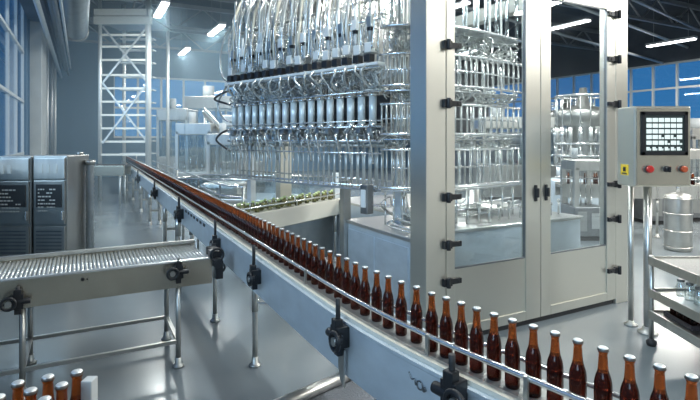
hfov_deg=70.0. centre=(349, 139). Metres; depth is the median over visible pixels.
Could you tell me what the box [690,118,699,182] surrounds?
machine
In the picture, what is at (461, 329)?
beer bottle
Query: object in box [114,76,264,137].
window
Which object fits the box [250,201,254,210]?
jar
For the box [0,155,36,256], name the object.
cabinet
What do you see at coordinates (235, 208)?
beer bottle
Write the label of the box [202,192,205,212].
beer bottle
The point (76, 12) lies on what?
ventilation duct
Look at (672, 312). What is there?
beer bottle
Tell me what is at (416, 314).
beer bottle
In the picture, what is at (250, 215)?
beer bottle
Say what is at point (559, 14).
ceiling
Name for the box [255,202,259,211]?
jar
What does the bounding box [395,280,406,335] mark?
beer bottle
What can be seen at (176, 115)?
machine
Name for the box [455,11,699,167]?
wall
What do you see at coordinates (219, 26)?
ceiling lamp
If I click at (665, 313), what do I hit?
crate
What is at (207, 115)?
conveyor
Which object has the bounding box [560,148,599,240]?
machine
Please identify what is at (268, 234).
beer bottle
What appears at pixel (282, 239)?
beer bottle
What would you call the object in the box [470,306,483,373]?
beer bottle
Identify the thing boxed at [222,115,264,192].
machine
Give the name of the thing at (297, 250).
beer bottle
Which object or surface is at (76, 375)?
beer bottle
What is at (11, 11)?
window
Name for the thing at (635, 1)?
pipe
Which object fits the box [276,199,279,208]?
jar
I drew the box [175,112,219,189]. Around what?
machine
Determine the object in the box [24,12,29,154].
wall
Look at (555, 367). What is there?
beer bottle
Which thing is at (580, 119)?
cabinet filler
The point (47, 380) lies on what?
beer bottle
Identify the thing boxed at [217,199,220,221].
beer bottle
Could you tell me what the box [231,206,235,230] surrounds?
beer bottle
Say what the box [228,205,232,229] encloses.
beer bottle
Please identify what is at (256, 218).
beer bottle
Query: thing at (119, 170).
conveyor
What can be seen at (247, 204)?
jar
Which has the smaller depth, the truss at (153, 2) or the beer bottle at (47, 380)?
the beer bottle at (47, 380)
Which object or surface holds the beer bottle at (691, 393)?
on the conveyor at (386, 365)
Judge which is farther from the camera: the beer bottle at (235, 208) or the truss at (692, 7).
the truss at (692, 7)
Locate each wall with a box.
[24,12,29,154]
[57,29,409,176]
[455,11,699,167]
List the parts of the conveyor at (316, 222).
guide rail, guide rail, panel, skirt panel, leg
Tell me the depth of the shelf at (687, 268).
4.15 m
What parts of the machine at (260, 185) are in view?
post, access door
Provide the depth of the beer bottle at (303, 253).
3.11 m
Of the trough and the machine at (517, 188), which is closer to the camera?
the trough
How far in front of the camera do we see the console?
4.56 m
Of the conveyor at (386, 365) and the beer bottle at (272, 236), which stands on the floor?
the conveyor at (386, 365)
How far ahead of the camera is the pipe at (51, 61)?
17.63 m
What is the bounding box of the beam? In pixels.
[19,0,61,68]
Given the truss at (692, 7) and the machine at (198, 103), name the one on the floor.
the machine at (198, 103)
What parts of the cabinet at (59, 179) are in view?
status plate, status plate, door, header panel, door, status plate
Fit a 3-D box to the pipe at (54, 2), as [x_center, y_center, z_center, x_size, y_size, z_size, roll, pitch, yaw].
[-7.543,-2.950,12.975,0.100,0.100,22.000,0,0,-28]
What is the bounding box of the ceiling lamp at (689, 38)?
[645,0,697,46]
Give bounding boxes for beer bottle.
[0,393,5,399]
[11,379,24,399]
[23,387,37,399]
[38,395,51,399]
[41,373,54,399]
[55,381,68,399]
[70,369,83,399]
[192,188,194,205]
[197,190,199,208]
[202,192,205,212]
[205,194,208,214]
[208,195,211,216]
[210,196,213,217]
[212,197,215,218]
[215,198,218,219]
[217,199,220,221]
[219,200,222,222]
[222,202,225,225]
[225,203,228,226]
[226,204,230,228]
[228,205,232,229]
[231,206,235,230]
[233,207,237,232]
[235,208,239,233]
[238,209,242,235]
[240,210,244,237]
[243,211,247,238]
[246,213,249,240]
[248,214,252,242]
[251,215,255,244]
[254,217,258,246]
[257,219,262,248]
[261,220,266,251]
[266,222,270,253]
[270,224,275,256]
[274,226,279,259]
[279,228,284,262]
[284,230,289,265]
[288,233,294,269]
[294,235,300,272]
[300,238,306,276]
[306,241,312,280]
[311,244,318,284]
[318,247,326,288]
[325,250,334,293]
[334,254,342,298]
[342,257,350,303]
[350,261,360,309]
[360,266,369,315]
[371,270,381,321]
[383,275,393,328]
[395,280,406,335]
[410,285,422,343]
[425,291,437,351]
[440,296,452,358]
[454,301,467,365]
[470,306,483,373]
[487,312,501,381]
[505,318,519,389]
[525,324,541,398]
[547,330,563,399]
[569,338,586,399]
[594,345,612,399]
[620,354,639,399]
[649,363,668,399]
[670,308,675,316]
[676,311,682,320]
[683,315,689,323]
[684,373,698,399]
[689,318,696,325]
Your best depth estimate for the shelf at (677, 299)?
4.16 m
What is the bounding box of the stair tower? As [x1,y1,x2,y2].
[93,0,170,199]
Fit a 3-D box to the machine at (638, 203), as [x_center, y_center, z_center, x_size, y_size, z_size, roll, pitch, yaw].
[6.699,0.916,10.944,0.800,1.767,0.712,0,0,0]
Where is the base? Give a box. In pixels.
[332,173,582,320]
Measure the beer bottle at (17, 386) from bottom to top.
0.234 m
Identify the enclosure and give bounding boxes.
[276,0,627,341]
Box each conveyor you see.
[0,239,225,399]
[94,164,130,203]
[121,160,619,399]
[202,108,237,169]
[235,191,339,261]
[555,176,699,237]
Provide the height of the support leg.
0.336 m
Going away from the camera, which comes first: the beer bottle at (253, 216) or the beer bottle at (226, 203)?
the beer bottle at (253, 216)
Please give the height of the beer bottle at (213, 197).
0.234 m
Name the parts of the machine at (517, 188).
post, post, motor, access door, post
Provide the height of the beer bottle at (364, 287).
0.234 m
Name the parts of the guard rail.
post, post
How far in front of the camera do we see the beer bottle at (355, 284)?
2.51 m
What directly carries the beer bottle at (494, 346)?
on the conveyor at (386, 365)
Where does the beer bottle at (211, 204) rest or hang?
on the conveyor at (386, 365)
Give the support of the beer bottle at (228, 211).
on the conveyor at (386, 365)
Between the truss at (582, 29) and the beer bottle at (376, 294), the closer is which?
the beer bottle at (376, 294)
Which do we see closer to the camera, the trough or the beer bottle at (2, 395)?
the beer bottle at (2, 395)
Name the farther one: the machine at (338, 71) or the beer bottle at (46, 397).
the machine at (338, 71)
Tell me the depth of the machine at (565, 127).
17.05 m
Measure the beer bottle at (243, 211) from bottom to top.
0.234 m
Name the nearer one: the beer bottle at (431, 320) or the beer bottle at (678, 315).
the beer bottle at (431, 320)
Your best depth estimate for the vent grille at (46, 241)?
7.00 m
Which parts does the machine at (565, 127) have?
post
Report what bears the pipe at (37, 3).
attached to the wall at (26, 21)
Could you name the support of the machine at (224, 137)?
on the floor
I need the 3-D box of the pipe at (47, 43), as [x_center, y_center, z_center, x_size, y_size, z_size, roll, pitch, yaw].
[-10.019,-0.750,16.526,0.114,5.100,0.120,0,0,0]
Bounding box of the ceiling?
[57,0,699,60]
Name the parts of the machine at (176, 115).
post, access door, motor, access door, post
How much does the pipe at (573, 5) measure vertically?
0.100 m
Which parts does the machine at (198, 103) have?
access door, motor, access door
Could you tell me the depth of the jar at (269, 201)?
6.28 m
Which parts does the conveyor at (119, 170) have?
panel, leg, leg, panel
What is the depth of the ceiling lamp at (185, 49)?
19.88 m
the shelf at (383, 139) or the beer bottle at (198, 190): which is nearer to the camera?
the shelf at (383, 139)
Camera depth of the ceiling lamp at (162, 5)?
13.29 m
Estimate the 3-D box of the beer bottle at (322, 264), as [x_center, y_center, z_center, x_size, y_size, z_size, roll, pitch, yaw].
[-0.159,0.733,2.868,0.051,0.234,0.051,0,0,4]
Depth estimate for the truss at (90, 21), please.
23.02 m
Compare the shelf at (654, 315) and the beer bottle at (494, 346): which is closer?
the beer bottle at (494, 346)
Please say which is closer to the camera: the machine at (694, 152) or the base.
the base
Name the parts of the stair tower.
post, hand rail, post, post, post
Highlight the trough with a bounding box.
[176,174,325,239]
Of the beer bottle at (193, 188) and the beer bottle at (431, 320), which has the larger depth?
the beer bottle at (193, 188)
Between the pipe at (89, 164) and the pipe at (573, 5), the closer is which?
the pipe at (89, 164)
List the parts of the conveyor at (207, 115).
leg, rail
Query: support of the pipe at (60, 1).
attached to the wall at (26, 21)
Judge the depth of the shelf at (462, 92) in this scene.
5.38 m
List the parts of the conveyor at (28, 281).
clamp knob, leg, leg, bed plate, rail, panel, rail, panel, leg, clamp knob, leg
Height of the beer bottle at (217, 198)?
0.234 m
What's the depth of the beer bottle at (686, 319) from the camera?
4.07 m
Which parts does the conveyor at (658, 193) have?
panel, panel, guide rail, leg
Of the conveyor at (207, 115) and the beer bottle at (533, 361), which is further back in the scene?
the conveyor at (207, 115)
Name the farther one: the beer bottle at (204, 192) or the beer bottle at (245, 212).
the beer bottle at (204, 192)
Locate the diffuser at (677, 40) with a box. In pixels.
[646,38,696,46]
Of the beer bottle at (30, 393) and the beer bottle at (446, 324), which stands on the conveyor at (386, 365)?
the beer bottle at (446, 324)
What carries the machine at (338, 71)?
on the floor
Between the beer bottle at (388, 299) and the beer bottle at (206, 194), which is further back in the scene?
the beer bottle at (206, 194)
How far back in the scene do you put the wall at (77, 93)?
24.44 m
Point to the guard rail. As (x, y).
(158, 163)
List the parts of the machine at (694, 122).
post, motor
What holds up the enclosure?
on the floor
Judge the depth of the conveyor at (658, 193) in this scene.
9.22 m
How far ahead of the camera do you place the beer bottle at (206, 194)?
5.70 m
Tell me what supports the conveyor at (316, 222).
on the floor
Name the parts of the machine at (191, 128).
post, post, motor, access door, post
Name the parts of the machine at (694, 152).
access door, post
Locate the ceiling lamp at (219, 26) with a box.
[207,21,225,35]
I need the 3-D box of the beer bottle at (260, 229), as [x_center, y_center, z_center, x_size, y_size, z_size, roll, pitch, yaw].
[-0.699,0.733,3.912,0.051,0.234,0.051,0,0,14]
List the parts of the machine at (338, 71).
manifold plate, backing plate, panel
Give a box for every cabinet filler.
[551,87,599,212]
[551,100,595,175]
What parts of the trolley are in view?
post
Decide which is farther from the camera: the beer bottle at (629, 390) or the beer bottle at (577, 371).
the beer bottle at (577, 371)
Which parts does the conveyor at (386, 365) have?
leg, leg, leg, leg, leg, leg, leg, clamp rod, clamp knob, clamp rod, leg, rail post, clamp knob, clamp rod, rail post, clamp rod, clamp knob, panel, guide rail, rail post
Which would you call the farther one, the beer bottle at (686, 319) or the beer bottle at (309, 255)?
the beer bottle at (686, 319)
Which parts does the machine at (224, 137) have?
post, post, motor, post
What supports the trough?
on the floor
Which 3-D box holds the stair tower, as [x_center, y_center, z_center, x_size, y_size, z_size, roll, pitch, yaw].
[-6.790,-1.365,15.777,1.720,6.330,1.755,0,0,0]
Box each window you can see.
[0,0,23,155]
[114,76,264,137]
[488,58,699,132]
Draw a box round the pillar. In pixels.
[30,21,46,154]
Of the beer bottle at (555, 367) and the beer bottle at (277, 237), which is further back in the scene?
the beer bottle at (277, 237)
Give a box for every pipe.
[33,0,62,78]
[47,0,65,70]
[47,43,48,154]
[49,49,53,154]
[52,0,69,75]
[54,55,56,154]
[59,0,70,68]
[85,160,94,248]
[455,2,663,63]
[562,2,688,47]
[631,0,699,31]
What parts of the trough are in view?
leg, rail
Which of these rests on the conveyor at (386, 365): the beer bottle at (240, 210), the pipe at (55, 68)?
the beer bottle at (240, 210)
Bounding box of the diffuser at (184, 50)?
[178,48,189,55]
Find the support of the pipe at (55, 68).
on the floor
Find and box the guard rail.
[136,156,244,281]
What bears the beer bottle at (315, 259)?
on the conveyor at (386, 365)
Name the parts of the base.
access panel, guide rail, guide rail, guide rail, guide rail, deck plate, deck post, deck post, deck post, deck post, deck post, deck post, deck post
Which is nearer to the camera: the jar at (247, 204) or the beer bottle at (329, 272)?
the beer bottle at (329, 272)
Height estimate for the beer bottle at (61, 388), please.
0.234 m
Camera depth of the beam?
13.47 m
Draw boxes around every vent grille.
[0,231,25,256]
[36,231,61,252]
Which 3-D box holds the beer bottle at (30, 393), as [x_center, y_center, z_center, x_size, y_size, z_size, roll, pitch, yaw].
[-0.805,0.745,1.261,0.051,0.234,0.051,0,0,-7]
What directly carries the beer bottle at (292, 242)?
on the conveyor at (386, 365)
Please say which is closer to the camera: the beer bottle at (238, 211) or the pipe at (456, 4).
the beer bottle at (238, 211)
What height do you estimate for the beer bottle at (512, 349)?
0.234 m
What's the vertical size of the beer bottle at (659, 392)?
0.234 m
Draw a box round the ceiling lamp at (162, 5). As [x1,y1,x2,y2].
[153,0,169,17]
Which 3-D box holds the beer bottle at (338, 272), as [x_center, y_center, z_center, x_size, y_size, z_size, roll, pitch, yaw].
[-0.062,0.733,2.697,0.051,0.234,0.051,0,0,-43]
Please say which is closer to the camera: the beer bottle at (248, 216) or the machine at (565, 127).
the beer bottle at (248, 216)
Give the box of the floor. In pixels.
[0,168,699,399]
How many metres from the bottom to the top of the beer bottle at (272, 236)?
0.234 m
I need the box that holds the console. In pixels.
[618,106,689,336]
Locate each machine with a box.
[156,98,197,177]
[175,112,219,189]
[185,86,245,170]
[206,123,241,206]
[213,0,521,225]
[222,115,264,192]
[473,108,556,199]
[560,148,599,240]
[563,126,598,175]
[595,145,598,175]
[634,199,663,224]
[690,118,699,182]
[690,148,699,221]
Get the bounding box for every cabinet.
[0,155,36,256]
[34,154,88,253]
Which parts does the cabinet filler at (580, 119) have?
tank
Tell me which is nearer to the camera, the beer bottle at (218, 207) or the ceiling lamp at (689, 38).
the beer bottle at (218, 207)
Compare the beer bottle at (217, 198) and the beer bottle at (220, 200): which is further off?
the beer bottle at (217, 198)
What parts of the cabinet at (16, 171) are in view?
status plate, status plate, door, header panel, door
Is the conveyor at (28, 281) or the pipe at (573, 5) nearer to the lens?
the conveyor at (28, 281)
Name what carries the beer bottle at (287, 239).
on the conveyor at (386, 365)
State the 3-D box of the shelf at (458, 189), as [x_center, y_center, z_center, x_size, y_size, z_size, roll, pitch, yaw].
[1.192,0.524,5.505,1.862,0.012,0.473,0,0,-28]
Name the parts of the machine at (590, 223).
post, motor, post, access door, post, access door, post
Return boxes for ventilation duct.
[62,0,89,41]
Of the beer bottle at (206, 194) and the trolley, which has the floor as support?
the trolley
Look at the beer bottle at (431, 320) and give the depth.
2.01 m
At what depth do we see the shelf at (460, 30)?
5.47 m
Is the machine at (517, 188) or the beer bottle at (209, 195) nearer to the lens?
the beer bottle at (209, 195)
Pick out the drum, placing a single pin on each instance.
(678, 206)
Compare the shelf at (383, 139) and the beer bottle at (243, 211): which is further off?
the shelf at (383, 139)
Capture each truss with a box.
[59,0,521,63]
[60,17,475,73]
[212,0,599,50]
[553,0,699,31]
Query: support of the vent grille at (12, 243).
attached to the cabinet at (16, 171)
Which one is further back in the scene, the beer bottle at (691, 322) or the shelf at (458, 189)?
the shelf at (458, 189)
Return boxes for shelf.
[380,89,519,98]
[383,26,519,44]
[383,139,519,139]
[384,183,519,191]
[648,256,699,285]
[648,288,699,322]
[648,309,699,348]
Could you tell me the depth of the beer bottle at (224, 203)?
4.95 m
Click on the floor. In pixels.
(216, 357)
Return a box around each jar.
[245,203,249,212]
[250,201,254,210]
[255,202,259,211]
[267,200,271,209]
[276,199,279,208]
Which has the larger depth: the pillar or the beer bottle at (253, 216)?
the pillar
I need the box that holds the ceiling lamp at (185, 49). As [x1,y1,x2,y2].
[178,12,190,55]
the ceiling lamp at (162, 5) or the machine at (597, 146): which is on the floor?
the machine at (597, 146)
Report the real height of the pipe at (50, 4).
0.140 m
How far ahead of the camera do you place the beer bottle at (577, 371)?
1.53 m
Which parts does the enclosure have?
corner post, corner post, kick panel, door, handle, handle, door, kick panel, corner post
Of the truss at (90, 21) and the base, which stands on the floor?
the base
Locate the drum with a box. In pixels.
[663,187,693,251]
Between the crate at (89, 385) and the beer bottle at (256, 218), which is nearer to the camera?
the crate at (89, 385)
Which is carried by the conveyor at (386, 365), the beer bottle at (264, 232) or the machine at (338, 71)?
the beer bottle at (264, 232)
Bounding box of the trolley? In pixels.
[646,255,699,348]
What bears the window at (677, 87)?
in the wall at (565, 61)
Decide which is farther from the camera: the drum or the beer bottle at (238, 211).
the drum
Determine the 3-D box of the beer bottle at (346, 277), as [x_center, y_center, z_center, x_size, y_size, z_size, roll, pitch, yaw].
[-0.017,0.733,2.610,0.051,0.234,0.051,0,0,-14]
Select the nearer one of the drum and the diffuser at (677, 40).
the drum
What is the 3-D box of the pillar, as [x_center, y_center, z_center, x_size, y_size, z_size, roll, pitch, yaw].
[-9.282,-0.750,14.879,0.320,5.100,2.200,0,0,-28]
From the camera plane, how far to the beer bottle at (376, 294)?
2.34 m
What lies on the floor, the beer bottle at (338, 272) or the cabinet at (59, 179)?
the cabinet at (59, 179)
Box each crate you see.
[81,376,97,399]
[663,311,699,330]
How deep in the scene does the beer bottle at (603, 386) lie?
1.48 m
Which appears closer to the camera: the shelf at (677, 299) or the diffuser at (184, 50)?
the shelf at (677, 299)

